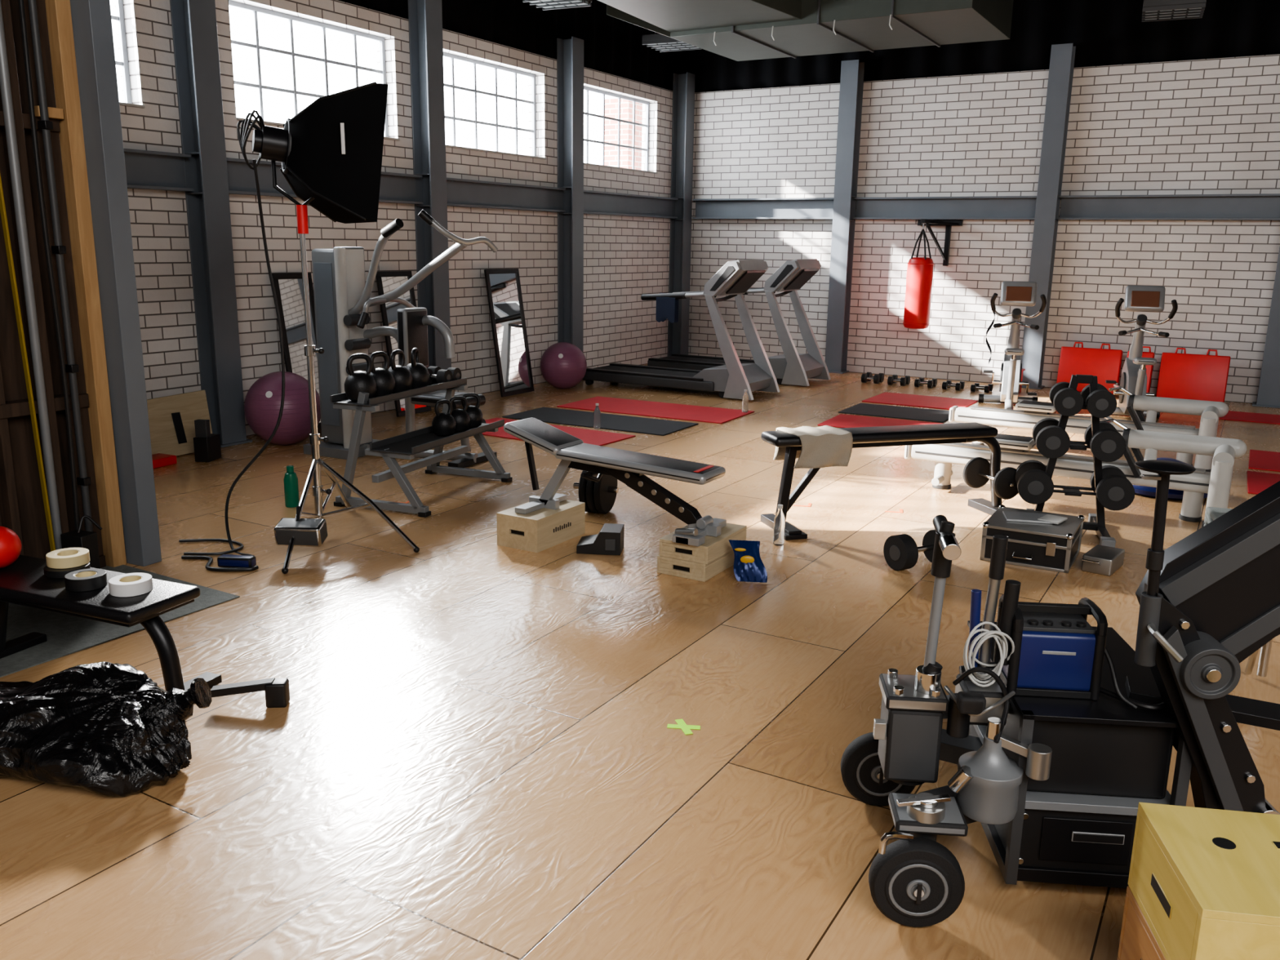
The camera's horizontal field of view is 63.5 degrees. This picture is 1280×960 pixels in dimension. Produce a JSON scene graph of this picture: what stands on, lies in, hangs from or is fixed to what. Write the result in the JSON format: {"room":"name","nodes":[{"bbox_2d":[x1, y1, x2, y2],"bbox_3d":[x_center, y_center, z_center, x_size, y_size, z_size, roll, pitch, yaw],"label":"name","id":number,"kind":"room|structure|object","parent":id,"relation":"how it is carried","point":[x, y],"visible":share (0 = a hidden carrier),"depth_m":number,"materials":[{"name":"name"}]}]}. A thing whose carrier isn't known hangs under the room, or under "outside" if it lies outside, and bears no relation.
{"room":"studio","nodes":[
{"label":"studio","id":0,"kind":"room"},
{"bbox_2d":[0,564,239,677],"bbox_3d":[-5.281,0.994,3.356,3.550,0.005,6.700,8,15,30],"label":"mat","id":1,"kind":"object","parent":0,"point":[66,634],"depth_m":4.83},
{"bbox_2d":[0,0,126,568],"bbox_3d":[-3.674,-1.741,3.768,0.222,5.200,3.400,7,14,27],"label":"wall panel","id":2,"kind":"object","parent":1,"relation":"on","point":[58,463],"visible":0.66,"depth_m":5.26,"materials":[{"name":"brown wood"}]},
{"bbox_2d":[60,515,102,568],"bbox_3d":[-2.906,0.366,5.412,0.140,0.366,0.166,5,14,18],"label":"junction box","id":3,"kind":"object","parent":1,"relation":"on","point":[77,538],"visible":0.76,"depth_m":5.37,"materials":[{"name":"black plastic"}]},
{"bbox_2d":[113,0,672,435],"bbox_3d":[-4.029,-2.255,8.663,0.250,4.000,18.300,8,15,30],"label":"wall","id":4,"kind":"structure","parent":0,"point":[626,259],"depth_m":10.85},
{"bbox_2d":[111,0,145,107],"bbox_3d":[-4.523,-3.306,7.421,0.200,1.010,1.900,8,15,30],"label":"window","id":5,"kind":"structure","parent":4,"relation":"in","point":[124,64],"depth_m":8.24,"materials":[{"name":"paint"}]},
{"bbox_2d":[123,148,194,191],"bbox_3d":[-4.425,-2.321,7.550,0.130,0.295,2.570,8,15,30],"label":"steel beam","id":6,"kind":"structure","parent":4,"relation":"attached to","point":[144,169],"depth_m":8.40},
{"bbox_2d":[228,0,399,140],"bbox_3d":[-3.072,-3.834,9.817,0.200,1.010,2.000,8,15,30],"label":"window","id":7,"kind":"structure","parent":4,"relation":"in","point":[291,18],"depth_m":9.71,"materials":[{"name":"paint"}]},
{"bbox_2d":[226,157,422,204],"bbox_3d":[-2.990,-2.843,9.920,0.130,0.295,2.510,8,15,30],"label":"steel beam","id":8,"kind":"structure","parent":4,"relation":"attached to","point":[394,188],"depth_m":9.41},
{"bbox_2d":[443,52,546,159],"bbox_3d":[-1.729,-4.324,12.036,0.200,1.010,1.920,8,15,30],"label":"window","id":9,"kind":"structure","parent":4,"relation":"in","point":[474,62],"depth_m":12.16,"materials":[{"name":"paint"}]},
{"bbox_2d":[446,177,565,212],"bbox_3d":[-1.606,-3.348,12.207,0.130,0.295,2.370,8,15,30],"label":"steel beam","id":10,"kind":"structure","parent":4,"relation":"attached to","point":[462,193],"depth_m":12.19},
{"bbox_2d":[583,85,657,173],"bbox_3d":[-0.330,-4.833,14.348,0.200,1.010,2.020,8,15,30],"label":"window","id":11,"kind":"structure","parent":4,"relation":"in","point":[587,89],"depth_m":14.51,"materials":[{"name":"paint"}]},
{"bbox_2d":[583,190,678,218],"bbox_3d":[-0.171,-3.870,14.578,0.130,0.295,2.710,8,15,30],"label":"steel beam","id":12,"kind":"structure","parent":4,"relation":"attached to","point":[595,202],"depth_m":14.58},
{"bbox_2d":[522,0,591,10],"bbox_3d":[-0.905,-5.798,10.927,0.600,1.415,0.600,7,14,24],"label":"ceiling lamp","id":13,"kind":"object","parent":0,"point":[546,4],"depth_m":11.18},
{"bbox_2d":[604,97,642,169],"bbox_3d":[-0.188,-3.892,16.266,0.450,3.900,0.800,8,15,30],"label":"brick pier","id":14,"kind":"object","parent":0,"point":[611,104],"visible":0.14,"depth_m":15.62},
{"bbox_2d":[0,364,1279,959],"bbox_3d":[1.944,0.631,5.683,14.100,0.123,18.300,8,15,30],"label":"floor","id":15,"kind":"structure","parent":0,"point":[472,753],"depth_m":3.96,"materials":[{"name":"brown wood"}]},
{"bbox_2d":[0,661,211,796],"bbox_3d":[-1.994,0.821,3.591,0.947,0.324,0.553,2,13,6],"label":"bag","id":16,"kind":"object","parent":15,"relation":"on","point":[103,728],"visible":1,"depth_m":3.44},
{"bbox_2d":[0,555,222,691],"bbox_3d":[-2.314,0.615,4.250,1.120,0.419,0.440,6,14,22],"label":"weight bench","id":17,"kind":"object","parent":15,"relation":"on","point":[24,582],"visible":0.84,"depth_m":4.06,"materials":[{"name":"black leather"}]},
{"bbox_2d":[0,525,21,568],"bbox_3d":[-2.693,0.282,4.333,0.180,0.180,0.180,8,15,30],"label":"medicine ball","id":18,"kind":"object","parent":17,"relation":"on","point":[10,542],"visible":1,"depth_m":4.30,"materials":[{"name":"red plastic"}]},
{"bbox_2d":[43,562,90,578],"bbox_3d":[-2.384,0.370,4.308,0.170,0.030,0.170,8,15,30],"label":"tape roll","id":19,"kind":"object","parent":17,"relation":"on","point":[49,572],"visible":0.59,"depth_m":4.24,"materials":[{"name":"black plastic"}]},
{"bbox_2d":[45,547,89,568],"bbox_3d":[-2.390,0.326,4.326,0.160,0.045,0.160,8,15,30],"label":"tape roll","id":20,"kind":"object","parent":19,"relation":"on","point":[67,557],"visible":1,"depth_m":4.28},
{"bbox_2d":[64,568,107,591],"bbox_3d":[-2.216,0.400,4.142,0.150,0.050,0.150,8,15,30],"label":"tape roll","id":21,"kind":"object","parent":17,"relation":"on","point":[91,579],"visible":1,"depth_m":4.10,"materials":[{"name":"fabric"}]},
{"bbox_2d":[108,573,153,596],"bbox_3d":[-2.014,0.414,4.094,0.156,0.050,0.156,8,15,30],"label":"tape roll","id":22,"kind":"object","parent":17,"relation":"on","point":[129,584],"visible":1,"depth_m":4.05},
{"bbox_2d":[70,0,161,566],"bbox_3d":[-2.774,-2.267,5.224,0.180,5.600,0.120,7,14,26],"label":"column","id":23,"kind":"structure","parent":15,"relation":"on","point":[91,20],"depth_m":5.44,"materials":[{"name":"metal"}]},
{"bbox_2d":[151,453,177,468],"bbox_3d":[-3.894,-0.147,8.273,0.200,0.070,0.300,7,14,24],"label":"box","id":24,"kind":"object","parent":15,"relation":"on","point":[159,460],"visible":0.51,"depth_m":8.28,"materials":[{"name":"plastic"}]},
{"bbox_2d":[146,390,212,455],"bbox_3d":[-3.876,-0.467,8.679,0.145,0.494,0.660,8,15,30],"label":"wooden box","id":25,"kind":"object","parent":15,"relation":"on","point":[171,418],"visible":0.69,"depth_m":8.65,"materials":[{"name":"brown wood"}]},
{"bbox_2d":[193,419,221,462],"bbox_3d":[-3.559,-0.334,8.505,0.120,0.340,0.200,3,13,7],"label":"box","id":26,"kind":"object","parent":15,"relation":"on","point":[206,445],"visible":1,"depth_m":8.43,"materials":[{"name":"black plastic"}]},
{"bbox_2d":[169,0,252,447],"bbox_3d":[-3.651,-2.399,8.759,0.270,4.250,0.330,8,15,30],"label":"steel column","id":27,"kind":"structure","parent":15,"relation":"on","point":[193,22],"depth_m":8.76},
{"bbox_2d":[178,538,258,571],"bbox_3d":[-2.451,0.408,5.961,0.352,0.064,0.777,-6,15,-29],"label":"power cable","id":28,"kind":"object","parent":15,"relation":"on","point":[226,562],"visible":0.96,"depth_m":5.75,"materials":[{"name":"black plastic"}]},
{"bbox_2d":[210,677,289,707],"bbox_3d":[-1.533,0.837,4.067,0.292,0.104,0.070,0,13,-4],"label":"bench foot","id":29,"kind":"object","parent":15,"relation":"on","point":[277,690],"visible":0.92,"depth_m":4.04,"materials":[{"name":"black metal"}]},
{"bbox_2d":[244,371,320,444],"bbox_3d":[-3.150,-0.633,9.142,0.652,0.650,0.652,2,13,4],"label":"exercise ball","id":30,"kind":"object","parent":15,"relation":"on","point":[262,404],"visible":0.84,"depth_m":8.91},
{"bbox_2d":[283,465,299,507],"bbox_3d":[-2.386,0.042,7.080,0.094,0.280,0.094,8,15,30],"label":"water bottle","id":31,"kind":"object","parent":15,"relation":"on","point":[291,479],"visible":0.96,"depth_m":7.05,"materials":[{"name":"green plastic"}]},
{"bbox_2d":[271,272,320,428],"bbox_3d":[-3.190,-1.212,9.806,0.229,1.463,0.450,8,15,30],"label":"leaning mirror","id":32,"kind":"object","parent":15,"relation":"on","point":[288,287],"visible":0.4,"depth_m":9.72,"materials":[{"name":"black metal"}]},
{"bbox_2d":[224,81,419,573],"bbox_3d":[-1.960,-0.906,6.056,1.005,2.624,1.210,-8,16,-34],"label":"light","id":33,"kind":"object","parent":15,"relation":"on","point":[330,153],"visible":1,"depth_m":5.68,"materials":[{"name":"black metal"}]},
{"bbox_2d":[303,209,497,467],"bbox_3d":[-1.945,-1.199,8.621,1.612,2.021,0.842,7,14,26],"label":"machine","id":34,"kind":"object","parent":15,"relation":"on","point":[342,293],"visible":0.87,"depth_m":8.50,"materials":[{"name":"paint"}]},
{"bbox_2d":[376,271,431,417],"bbox_3d":[-2.454,-1.422,10.772,0.249,1.464,0.500,8,15,30],"label":"leaning mirror","id":35,"kind":"object","parent":15,"relation":"on","point":[387,282],"visible":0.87,"depth_m":10.65,"materials":[{"name":"black metal"}]},
{"bbox_2d":[329,377,512,517],"bbox_3d":[-1.539,-0.300,7.449,0.740,0.806,1.230,6,14,21],"label":"dumbbell rack","id":36,"kind":"object","parent":15,"relation":"on","point":[405,446],"visible":0.79,"depth_m":7.08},
{"bbox_2d":[344,353,376,402],"bbox_3d":[-1.881,-0.690,6.955,0.210,0.319,0.210,-9,16,-37],"label":"kettlebell","id":37,"kind":"object","parent":36,"relation":"on","point":[356,382],"depth_m":6.89,"materials":[{"name":"black metal"}]},
{"bbox_2d":[369,351,395,397],"bbox_3d":[-1.800,-0.732,7.155,0.206,0.313,0.206,10,16,33],"label":"kettlebell","id":38,"kind":"object","parent":36,"relation":"on","point":[384,380],"depth_m":7.10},
{"bbox_2d":[388,349,413,393],"bbox_3d":[-1.719,-0.773,7.355,0.202,0.307,0.202,5,14,17],"label":"kettlebell","id":39,"kind":"object","parent":36,"relation":"on","point":[403,377],"depth_m":7.30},
{"bbox_2d":[405,347,429,389],"bbox_3d":[-1.638,-0.815,7.556,0.198,0.301,0.198,1,13,0],"label":"kettlebell","id":40,"kind":"object","parent":36,"relation":"on","point":[420,374],"depth_m":7.50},
{"bbox_2d":[426,368,452,384],"bbox_3d":[-1.548,-0.778,7.803,0.248,0.120,0.119,6,14,21],"label":"dumbbell","id":41,"kind":"object","parent":36,"relation":"in","point":[442,375],"visible":0.52,"depth_m":7.74,"materials":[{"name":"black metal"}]},
{"bbox_2d":[431,399,456,436],"bbox_3d":[-1.403,-0.446,7.399,0.170,0.259,0.170,-11,18,-43],"label":"kettlebell","id":42,"kind":"object","parent":36,"relation":"on","point":[443,424],"depth_m":7.35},
{"bbox_2d":[428,366,461,382],"bbox_3d":[-1.500,-0.805,7.920,0.248,0.120,0.119,6,14,21],"label":"dumbbell","id":43,"kind":"object","parent":36,"relation":"in","point":[456,372],"visible":0.39,"depth_m":7.88,"materials":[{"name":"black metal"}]},
{"bbox_2d":[449,395,470,431],"bbox_3d":[-1.329,-0.486,7.581,0.170,0.259,0.170,-6,14,-26],"label":"kettlebell","id":44,"kind":"object","parent":36,"relation":"on","point":[462,418],"depth_m":7.54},
{"bbox_2d":[461,392,483,428],"bbox_3d":[-1.263,-0.523,7.744,0.170,0.259,0.170,-1,13,-9],"label":"kettlebell","id":45,"kind":"object","parent":36,"relation":"on","point":[475,414],"depth_m":7.71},
{"bbox_2d":[408,0,451,406],"bbox_3d":[-2.231,-2.917,11.104,0.270,4.250,0.330,8,15,30],"label":"steel column","id":46,"kind":"structure","parent":15,"relation":"on","point":[424,16],"depth_m":10.96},
{"bbox_2d":[484,268,533,396],"bbox_3d":[-1.544,-1.754,12.277,0.249,1.464,0.620,8,15,30],"label":"leaning mirror","id":47,"kind":"object","parent":15,"relation":"on","point":[504,291],"visible":1,"depth_m":12.26,"materials":[{"name":"black metal"}]},
{"bbox_2d":[496,499,585,552],"bbox_3d":[-0.606,0.268,6.391,0.301,0.200,0.510,8,15,30],"label":"box","id":48,"kind":"object","parent":15,"relation":"on","point":[538,531],"visible":0.98,"depth_m":6.22,"materials":[{"name":"brown wood"}]},
{"bbox_2d":[503,417,726,546],"bbox_3d":[-0.167,-0.022,6.074,1.403,0.530,0.470,8,15,30],"label":"weight bench","id":49,"kind":"object","parent":48,"relation":"on","point":[628,467],"visible":1,"depth_m":5.98,"materials":[{"name":"silver metal"}]},
{"bbox_2d":[481,417,635,445],"bbox_3d":[-0.973,-0.457,9.945,1.700,0.012,0.800,9,15,31],"label":"exercise mat","id":50,"kind":"object","parent":15,"relation":"on","point":[597,437],"visible":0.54,"depth_m":9.82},
{"bbox_2d":[540,342,586,388],"bbox_3d":[-0.953,-1.426,12.896,0.582,0.580,0.582,12,17,40],"label":"exercise ball","id":51,"kind":"object","parent":15,"relation":"on","point":[563,365],"visible":1,"depth_m":12.69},
{"bbox_2d":[556,36,583,380],"bbox_3d":[-0.883,-3.408,13.332,0.270,4.250,0.330,8,15,30],"label":"steel column","id":52,"kind":"structure","parent":15,"relation":"on","point":[570,52],"depth_m":13.22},
{"bbox_2d":[573,470,618,514],"bbox_3d":[-0.300,0.053,7.033,0.320,0.340,0.340,6,14,20],"label":"plate stack","id":53,"kind":"object","parent":15,"relation":"on","point":[600,497],"visible":0.71,"depth_m":6.92,"materials":[{"name":"black rubber"}]},
{"bbox_2d":[593,403,600,428],"bbox_3d":[-0.420,-0.630,10.156,0.068,0.245,0.068,8,15,30],"label":"water bottle","id":54,"kind":"object","parent":15,"relation":"on","point":[597,413],"visible":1,"depth_m":10.13,"materials":[{"name":"clear plastic"}]},
{"bbox_2d":[502,407,697,435],"bbox_3d":[-0.421,-0.614,10.665,1.900,0.012,0.770,8,15,28],"label":"exercise mat","id":55,"kind":"object","parent":15,"relation":"on","point":[548,415],"visible":0.98,"depth_m":10.59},
{"bbox_2d":[576,523,624,555],"bbox_3d":[-0.235,0.351,6.184,0.260,0.138,0.205,2,13,5],"label":"case","id":56,"kind":"object","parent":15,"relation":"on","point":[609,540],"visible":1,"depth_m":6.10,"materials":[{"name":"black plastic"}]},
{"bbox_2d":[556,395,754,423],"bbox_3d":[0.166,-0.784,11.444,2.000,0.012,0.900,8,15,27],"label":"exercise mat","id":57,"kind":"object","parent":15,"relation":"on","point":[629,406],"visible":1,"depth_m":11.37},
{"bbox_2d":[582,259,779,399],"bbox_3d":[0.486,-1.930,12.866,2.420,1.619,0.864,8,15,30],"label":"treadmill","id":58,"kind":"object","parent":15,"relation":"on","point":[734,278],"visible":0.94,"depth_m":12.44,"materials":[{"name":"metal"}]},
{"bbox_2d":[667,71,695,356],"bbox_3d":[0.639,-3.962,15.845,0.270,4.250,0.330,8,15,30],"label":"steel column","id":59,"kind":"structure","parent":15,"relation":"on","point":[683,85],"depth_m":15.75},
{"bbox_2d":[657,550,734,582],"bbox_3d":[0.353,0.442,5.920,0.300,0.100,0.510,8,15,30],"label":"box","id":60,"kind":"object","parent":15,"relation":"on","point":[667,566],"visible":0.51,"depth_m":5.72,"materials":[{"name":"brown wood"}]},
{"bbox_2d":[658,522,746,564],"bbox_3d":[0.364,0.344,5.893,0.300,0.100,0.510,8,15,29],"label":"box","id":61,"kind":"object","parent":60,"relation":"on","point":[713,548],"visible":0.69,"depth_m":5.72,"materials":[{"name":"brown wood"}]},
{"bbox_2d":[647,258,831,386],"bbox_3d":[1.351,-2.210,14.141,2.419,1.619,0.854,8,15,30],"label":"treadmill","id":62,"kind":"object","parent":15,"relation":"on","point":[792,367],"visible":0.8,"depth_m":13.60,"materials":[{"name":"grey metal"}]},
{"bbox_2d":[728,539,767,582],"bbox_3d":[0.591,0.445,5.681,0.218,0.200,0.118,2,13,5],"label":"packet","id":63,"kind":"object","parent":15,"relation":"on","point":[748,566],"visible":1,"depth_m":5.66,"materials":[{"name":"plastic"}]},
{"bbox_2d":[773,504,785,545],"bbox_3d":[0.855,0.274,6.347,0.069,0.250,0.069,8,15,30],"label":"water bottle","id":64,"kind":"object","parent":15,"relation":"on","point":[779,519],"visible":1,"depth_m":6.33,"materials":[{"name":"clear plastic"}]},
{"bbox_2d":[825,59,864,373],"bbox_3d":[2.873,-3.644,14.605,0.330,4.250,0.270,8,15,30],"label":"steel column","id":65,"kind":"structure","parent":15,"relation":"on","point":[851,81],"depth_m":14.52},
{"bbox_2d":[817,413,942,427],"bbox_3d":[2.486,-0.574,10.680,1.100,0.012,0.800,8,15,27],"label":"exercise mat","id":66,"kind":"object","parent":15,"relation":"on","point":[842,420],"visible":0.61,"depth_m":10.77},
{"bbox_2d":[760,422,1018,540],"bbox_3d":[1.668,-0.028,6.864,1.810,0.632,0.500,-3,14,-17],"label":"weight bench","id":67,"kind":"object","parent":15,"relation":"on","point":[977,471],"visible":0.84,"depth_m":6.80,"materials":[{"name":"black leather"}]},
{"bbox_2d":[773,425,853,468],"bbox_3d":[1.108,-0.214,6.641,0.418,0.218,0.324,-3,14,-17],"label":"towel","id":68,"kind":"object","parent":67,"relation":"on","point":[825,446],"visible":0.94,"depth_m":6.51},
{"bbox_2d":[838,402,949,422],"bbox_3d":[2.880,-0.751,11.474,1.150,0.012,0.800,8,15,28],"label":"exercise mat","id":69,"kind":"object","parent":15,"relation":"on","point":[864,409],"visible":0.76,"depth_m":11.42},
{"bbox_2d":[883,529,936,570],"bbox_3d":[1.615,0.398,5.962,0.385,0.200,0.198,-6,15,-27],"label":"dumbbell","id":70,"kind":"object","parent":15,"relation":"on","point":[900,552],"visible":0.66,"depth_m":5.87,"materials":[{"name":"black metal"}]},
{"bbox_2d":[862,391,978,409],"bbox_3d":[3.346,-0.942,12.339,1.150,0.012,0.900,8,15,30],"label":"exercise mat","id":71,"kind":"object","parent":15,"relation":"on","point":[903,399],"visible":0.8,"depth_m":12.30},
{"bbox_2d":[977,280,1046,410],"bbox_3d":[4.189,-1.488,11.593,0.660,1.438,1.221,5,14,18],"label":"exercise bike","id":72,"kind":"object","parent":15,"relation":"on","point":[1013,293],"visible":0.88,"depth_m":11.62,"materials":[{"name":"silver metal"}]},
{"bbox_2d":[979,504,1084,573],"bbox_3d":[2.342,0.342,6.181,0.504,0.236,0.554,8,15,29],"label":"flight case","id":73,"kind":"object","parent":15,"relation":"on","point":[1038,540],"visible":0.94,"depth_m":6.02,"materials":[{"name":"black plastic"}]},
{"bbox_2d":[1020,43,1075,389],"bbox_3d":[5.206,-3.302,13.268,0.330,4.250,0.270,8,15,30],"label":"steel column","id":74,"kind":"structure","parent":15,"relation":"on","point":[1062,59],"depth_m":13.14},
{"bbox_2d":[840,459,1279,927],"bbox_3d":[1.296,0.453,3.027,1.293,1.397,0.936,2,13,5],"label":"camera dolly","id":75,"kind":"object","parent":15,"relation":"on","point":[1055,787],"visible":0.94,"depth_m":2.81,"materials":[{"name":"black metal"}]},
{"bbox_2d":[993,594,1137,710],"bbox_3d":[1.201,0.475,2.918,0.330,0.248,0.264,2,13,5],"label":"battery pack","id":76,"kind":"object","parent":75,"relation":"on","point":[1057,652],"visible":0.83,"depth_m":2.88,"materials":[{"name":"blue plastic"}]},
{"bbox_2d":[1026,374,1115,547],"bbox_3d":[2.792,-0.158,6.627,0.620,1.025,0.680,5,13,16],"label":"dumbbell rack","id":77,"kind":"object","parent":15,"relation":"on","point":[1096,522],"visible":0.34,"depth_m":6.61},
{"bbox_2d":[1014,459,1053,504],"bbox_3d":[2.570,0.011,6.754,0.299,0.216,0.419,8,15,30],"label":"dumbbell","id":78,"kind":"object","parent":77,"relation":"on","point":[1035,486],"depth_m":6.59,"materials":[{"name":"black metal"}]},
{"bbox_2d":[1031,417,1070,458],"bbox_3d":[2.646,-0.272,6.667,0.283,0.200,0.415,8,15,30],"label":"dumbbell","id":79,"kind":"object","parent":77,"relation":"on","point":[1051,441],"depth_m":6.50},
{"bbox_2d":[1048,382,1083,416],"bbox_3d":[2.712,-0.518,6.591,0.254,0.170,0.408,8,15,30],"label":"dumbbell","id":80,"kind":"object","parent":77,"relation":"on","point":[1068,402],"depth_m":6.42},
{"bbox_2d":[1080,383,1116,417],"bbox_3d":[2.894,-0.504,6.539,0.254,0.170,0.408,8,15,30],"label":"dumbbell","id":81,"kind":"object","parent":77,"relation":"on","point":[1100,403],"depth_m":6.37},
{"bbox_2d":[1084,421,1126,462],"bbox_3d":[2.952,-0.247,6.579,0.283,0.200,0.415,8,15,30],"label":"dumbbell","id":82,"kind":"object","parent":77,"relation":"on","point":[1107,444],"depth_m":6.41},
{"bbox_2d":[1089,465,1134,511],"bbox_3d":[3.020,0.047,6.624,0.298,0.216,0.419,8,15,30],"label":"dumbbell","id":83,"kind":"object","parent":77,"relation":"on","point":[1114,491],"depth_m":6.45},
{"bbox_2d":[904,416,1246,527],"bbox_3d":[3.039,-0.142,7.446,2.256,0.633,0.544,8,15,30],"label":"pipes","id":84,"kind":"object","parent":15,"relation":"on","point":[1015,449],"visible":0.79,"depth_m":7.20,"materials":[{"name":"metal"}]},
{"bbox_2d":[948,384,1228,471],"bbox_3d":[3.894,-0.523,9.164,2.256,0.633,0.544,8,15,30],"label":"pipes","id":85,"kind":"object","parent":15,"relation":"on","point":[1033,411],"visible":0.65,"depth_m":8.96,"materials":[{"name":"metal"}]},
{"bbox_2d":[1056,342,1123,395],"bbox_3d":[5.735,-1.430,13.211,0.720,0.637,0.235,8,15,30],"label":"mat","id":86,"kind":"object","parent":15,"relation":"on","point":[1105,364],"visible":0.75,"depth_m":13.14,"materials":[{"name":"red plastic"}]},
{"bbox_2d":[1081,544,1124,576],"bbox_3d":[2.663,0.466,5.964,0.160,0.100,0.325,11,16,37],"label":"equipment case","id":87,"kind":"object","parent":15,"relation":"on","point":[1100,559],"visible":1,"depth_m":5.90,"materials":[{"name":"metal"}]},
{"bbox_2d":[1126,346,1155,392],"bbox_3d":[6.193,-1.342,12.857,0.300,0.637,0.235,8,15,30],"label":"mat","id":88,"kind":"object","parent":15,"relation":"on","point":[1144,354],"visible":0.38,"depth_m":12.75,"materials":[{"name":"leather"}]},
{"bbox_2d":[1105,284,1177,421],"bbox_3d":[5.236,-1.298,10.834,0.660,1.438,1.221,5,14,18],"label":"exercise bike","id":89,"kind":"object","parent":15,"relation":"on","point":[1137,298],"visible":0.75,"depth_m":10.87,"materials":[{"name":"silver metal"}]},
{"bbox_2d":[1133,457,1207,500],"bbox_3d":[4.015,-0.040,7.910,0.660,0.255,0.660,8,15,30],"label":"trainer","id":90,"kind":"object","parent":15,"relation":"on","point":[1148,491],"visible":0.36,"depth_m":7.70,"materials":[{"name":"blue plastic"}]},
{"bbox_2d":[1155,347,1231,402],"bbox_3d":[6.750,-1.281,12.629,0.740,0.637,0.235,8,15,30],"label":"mat","id":91,"kind":"object","parent":15,"relation":"on","point":[1184,375],"visible":0.85,"depth_m":12.57,"materials":[{"name":"red plastic"}]},
{"bbox_2d":[1204,506,1232,525],"bbox_3d":[3.608,0.342,6.223,0.362,0.253,0.437,6,14,20],"label":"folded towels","id":92,"kind":"object","parent":15,"relation":"on","point":[1212,513],"visible":0.16,"depth_m":6.33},
{"bbox_2d":[1218,410,1279,424],"bbox_3d":[6.996,-0.667,11.380,1.150,0.012,0.700,8,15,30],"label":"exercise mat","id":93,"kind":"object","parent":15,"relation":"on","point":[1231,415],"visible":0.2,"depth_m":11.43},
{"bbox_2d":[1244,639,1272,676],"bbox_3d":[2.519,0.588,4.221,0.535,0.621,0.512,4,13,13],"label":"stand","id":94,"kind":"object","parent":15,"relation":"on","point":[1264,654],"visible":0.19,"depth_m":4.19,"materials":[{"name":"silver metal"}]},
{"bbox_2d":[1247,471,1279,494],"bbox_3d":[5.643,0.122,7.852,1.800,0.012,0.900,8,15,28],"label":"exercise mat","id":95,"kind":"object","parent":15,"relation":"on","point":[1257,482],"visible":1,"depth_m":8.28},
{"bbox_2d":[1248,449,1279,471],"bbox_3d":[6.190,-0.077,8.756,1.800,0.012,0.950,8,15,30],"label":"exercise mat","id":96,"kind":"object","parent":15,"relation":"on","point":[1258,460],"visible":1,"depth_m":9.09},
{"bbox_2d":[1252,247,1279,408],"bbox_3d":[7.555,-2.957,11.922,0.330,4.250,0.270,8,15,30],"label":"steel column","id":97,"kind":"structure","parent":15,"relation":"on","point":[1268,391],"depth_m":12.20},
{"bbox_3d":[1.319,1.262,2.186,0.512,0.200,0.385,3,13,9],"label":"box","id":98,"kind":"object","parent":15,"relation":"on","visible":0},
{"bbox_2d":[1117,885,1165,959],"bbox_3d":[1.322,1.067,2.140,0.512,0.200,0.385,3,13,8],"label":"box","id":99,"kind":"object","parent":98,"relation":"on","point":[1138,941],"visible":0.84,"depth_m":2.27,"materials":[{"name":"brown wood"}]},
{"bbox_2d":[1128,802,1279,959],"bbox_3d":[1.325,0.867,2.095,0.512,0.207,0.385,3,13,8],"label":"box","id":100,"kind":"object","parent":99,"relation":"on","point":[1205,882],"visible":1,"depth_m":2.07,"materials":[{"name":"yellow paint"}]},
{"bbox_2d":[641,31,701,52],"bbox_3d":[0.433,-6.330,13.330,0.600,1.415,0.600,7,14,24],"label":"ceiling lamp","id":101,"kind":"object","parent":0,"point":[660,42],"depth_m":13.33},
{"bbox_2d":[688,53,1279,403],"bbox_3d":[6.653,-3.035,12.760,13.900,4.000,0.250,8,15,30],"label":"wall","id":102,"kind":"structure","parent":0,"point":[1206,126],"depth_m":13.62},
{"bbox_2d":[692,197,834,219],"bbox_3d":[1.809,-3.994,15.243,2.270,0.295,0.130,8,15,30],"label":"steel beam","id":103,"kind":"structure","parent":102,"relation":"attached to","point":[800,208],"depth_m":15.23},
{"bbox_2d":[902,218,963,328],"bbox_3d":[3.865,-2.757,13.867,0.600,1.420,0.819,8,15,30],"label":"bag","id":104,"kind":"object","parent":102,"relation":"attached to","point":[919,277],"visible":1,"depth_m":13.64,"materials":[{"name":"leather"}]},
{"bbox_2d":[853,195,1036,219],"bbox_3d":[4.072,-3.662,13.946,2.430,0.295,0.130,8,15,30],"label":"steel beam","id":105,"kind":"structure","parent":102,"relation":"attached to","point":[985,207],"depth_m":13.92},
{"bbox_2d":[1057,193,1279,220],"bbox_3d":[6.414,-3.319,12.605,2.450,0.295,0.130,8,15,30],"label":"steel beam","id":106,"kind":"structure","parent":102,"relation":"attached to","point":[1264,206],"depth_m":12.59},
{"bbox_2d":[1142,0,1206,22],"bbox_3d":[5.782,-5.728,11.058,0.600,1.415,0.600,7,14,24],"label":"ceiling lamp","id":107,"kind":"object","parent":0,"point":[1153,10],"depth_m":11.04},
{"bbox_3d":[1.995,-5.028,4.375,14.650,0.100,18.750,8,15,30],"label":"ceiling","id":108,"kind":"structure","parent":0,"visible":0},
{"bbox_2d":[597,0,1013,61],"bbox_3d":[1.308,-5.507,10.556,3.950,1.752,4.720,8,15,30],"label":"air duct","id":109,"kind":"object","parent":108,"relation":"hanging from","point":[738,30],"visible":1,"depth_m":11.18,"materials":[{"name":"metal"}]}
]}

